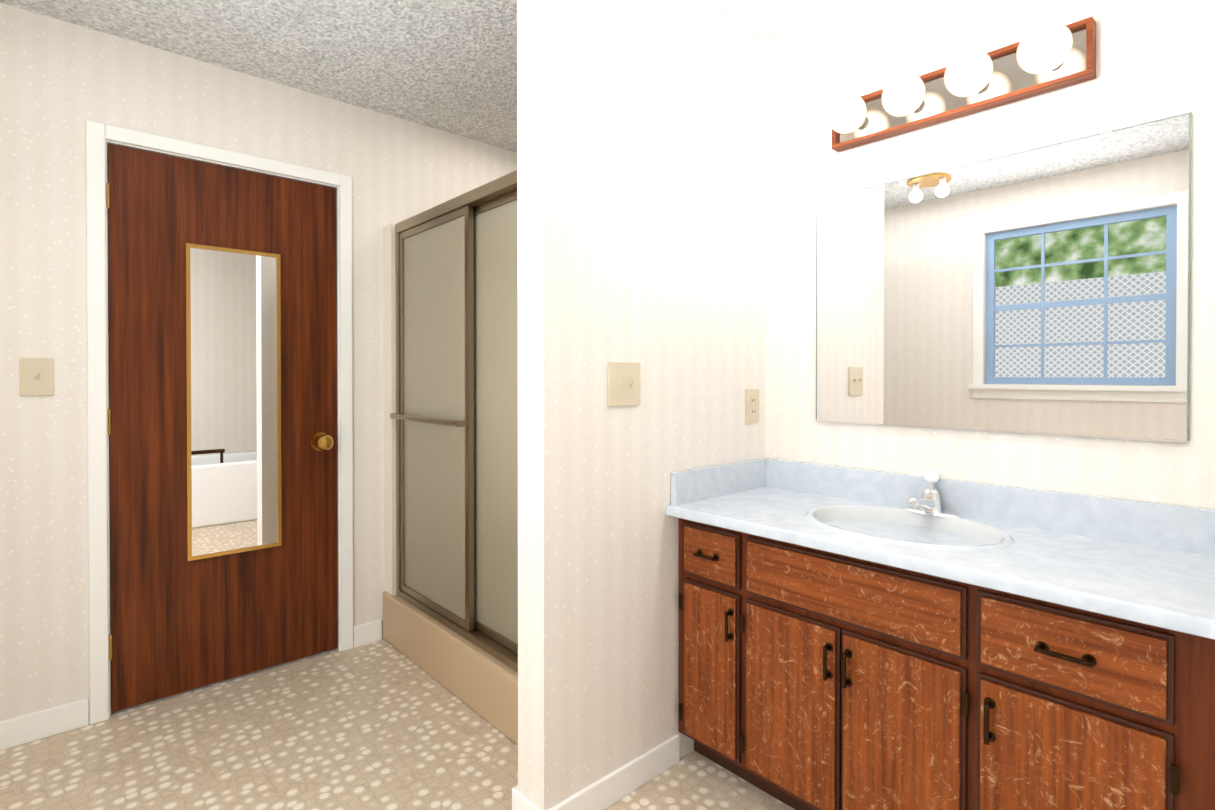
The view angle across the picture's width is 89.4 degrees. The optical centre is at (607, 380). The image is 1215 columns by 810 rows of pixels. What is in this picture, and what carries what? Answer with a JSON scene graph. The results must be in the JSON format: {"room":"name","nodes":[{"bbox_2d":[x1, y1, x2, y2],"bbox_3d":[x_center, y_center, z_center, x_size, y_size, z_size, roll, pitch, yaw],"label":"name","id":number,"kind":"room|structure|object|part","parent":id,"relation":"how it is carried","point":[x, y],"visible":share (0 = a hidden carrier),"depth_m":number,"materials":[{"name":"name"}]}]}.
{"room":"bathroom","nodes":[
{"label":"bathroom","id":0,"kind":"room"},
{"bbox_2d":[0,3,516,723],"bbox_3d":[-1.421,-0.017,2.549,2.770,2.420,0.100,0,1,-42],"label":"wall","id":1,"kind":"structure","parent":0,"point":[62,83],"depth_m":2.12,"materials":[{"name":"paper"}]},
{"bbox_2d":[20,358,53,395],"bbox_3d":[-1.897,-0.013,2.040,0.082,0.125,0.018,0,1,-42],"label":"switch plate","id":2,"kind":"object","parent":1,"relation":"attached to","point":[36,376],"visible":1,"depth_m":2.04,"materials":[{"name":"beige plastic"}]},
{"bbox_2d":[0,698,88,750],"bbox_3d":[-2.059,1.152,1.904,0.686,0.092,0.016,0,1,-42],"label":"baseboard","id":3,"kind":"structure","parent":1,"relation":"attached to","point":[27,728],"depth_m":2.05,"materials":[{"name":"white wood"}]},
{"bbox_2d":[86,120,352,724],"bbox_3d":[-1.503,0.146,2.466,0.899,2.097,0.116,0,1,-42],"label":"door frame","id":4,"kind":"structure","parent":1,"relation":"attached to","point":[97,134],"depth_m":2.17,"materials":[{"name":"white wood"}]},
{"bbox_2d":[106,144,337,712],"bbox_3d":[-1.463,0.171,2.416,0.785,2.024,0.129,0,1,-42],"label":"door","id":5,"kind":"structure","parent":1,"relation":"in","point":[180,623],"depth_m":2.35,"materials":[{"name":"brown wood"}]},
{"bbox_2d":[185,243,281,560],"bbox_3d":[-1.476,0.082,2.435,0.325,1.205,0.011,0,1,-42],"label":"mirror","id":6,"kind":"object","parent":5,"relation":"attached to","point":[233,376],"visible":1,"depth_m":2.43,"materials":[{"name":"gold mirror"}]},
{"bbox_2d":[0,638,794,809],"bbox_3d":[-0.112,1.230,1.107,2.770,0.050,4.010,0,1,-42],"label":"floor","id":7,"kind":"structure","parent":0,"point":[383,724],"depth_m":1.96,"materials":[{"name":"plastic"}]},
{"bbox_2d":[383,170,517,744],"bbox_3d":[-0.277,0.233,2.579,0.830,1.920,1.386,0,1,-42],"label":"shower","id":8,"kind":"object","parent":7,"relation":"on","point":[450,608],"visible":0.44,"depth_m":2.38,"materials":[{"name":"beige glass"}]},
{"bbox_3d":[-0.738,0.142,2.524,0.072,1.603,0.616,0,1,-42],"label":"door panel","id":9,"kind":"part","parent":8,"relation":"part of","materials":[{"name":"beige glass"}]},
{"bbox_3d":[-0.301,0.145,2.124,0.022,1.603,0.682,0,1,-42],"label":"door panel","id":10,"kind":"part","parent":8,"relation":"part of","materials":[{"name":"beige glass"}]},
{"bbox_2d":[666,458,1214,809],"bbox_3d":[0.799,0.729,1.608,0.537,0.943,1.256,0,1,-42],"label":"bathroom vanity","id":11,"kind":"object","parent":7,"relation":"on","point":[861,639],"visible":1,"depth_m":1.42,"materials":[{"name":"brown wood"}]},
{"bbox_2d":[666,458,1214,639],"bbox_3d":[0.799,0.401,1.605,0.537,0.227,1.256,0,1,-42],"label":"countertop","id":12,"kind":"structure","parent":11,"relation":"on","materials":[{"name":"stone"}]},
{"bbox_2d":[899,469,964,518],"bbox_3d":[0.898,0.325,1.741,0.174,0.136,0.180,0,1,-42],"label":"faucet","id":13,"kind":"object","parent":12,"relation":"on","point":[928,496],"depth_m":1.77,"materials":[{"name":"silver metal"}]},
{"bbox_2d":[0,0,862,151],"bbox_3d":[-0.112,-1.240,1.088,2.770,0.050,4.010,0,1,-42],"label":"ceiling","id":14,"kind":"structure","parent":0,"point":[449,66],"depth_m":2.20,"materials":[{"name":"white paint"}]},
{"bbox_2d":[517,0,765,809],"bbox_3d":[0.167,-0.012,1.961,1.000,2.420,0.120,0,1,-42],"label":"wall","id":15,"kind":"structure","parent":0,"point":[641,143],"depth_m":1.76,"materials":[{"name":"paper"}]},
{"bbox_2d":[528,734,679,809],"bbox_3d":[0.027,1.157,1.753,0.529,0.085,0.013,0,1,-42],"label":"baseboard","id":16,"kind":"structure","parent":15,"relation":"attached to","point":[610,789],"depth_m":1.77,"materials":[{"name":"white wood"}]},
{"bbox_2d":[608,362,639,405],"bbox_3d":[0.053,0.009,1.766,0.125,0.125,0.018,0,1,-42],"label":"light switch","id":17,"kind":"object","parent":15,"relation":"attached to","point":[623,383],"visible":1,"depth_m":1.76,"materials":[{"name":"beige plastic"}]},
{"bbox_2d":[745,389,758,423],"bbox_3d":[0.518,0.091,2.192,0.078,0.122,0.008,0,1,-42],"label":"outlet","id":18,"kind":"object","parent":15,"relation":"attached to","point":[751,405],"visible":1,"depth_m":2.19,"materials":[{"name":"beige plastic"}]},
{"bbox_2d":[765,0,1214,509],"bbox_3d":[0.913,-0.012,1.954,0.100,2.420,3.910,0,1,-42],"label":"wall","id":19,"kind":"structure","parent":0,"point":[1155,59],"depth_m":1.75,"materials":[{"name":"paper"}]},
{"bbox_2d":[827,16,1095,151],"bbox_3d":[0.931,-0.825,1.728,0.167,0.140,0.680,0,1,-42],"label":"sconce","id":20,"kind":"object","parent":19,"relation":"attached to","point":[1043,58],"visible":1,"depth_m":1.66,"materials":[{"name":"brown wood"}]},
{"bbox_2d":[816,112,1191,442],"bbox_3d":[1.022,-0.239,1.748,0.010,0.759,0.928,0,1,-42],"label":"wall mirror","id":21,"kind":"object","parent":19,"relation":"attached to","point":[1044,290],"visible":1,"depth_m":1.65,"materials":[{"name":"clear glass"}]}
]}

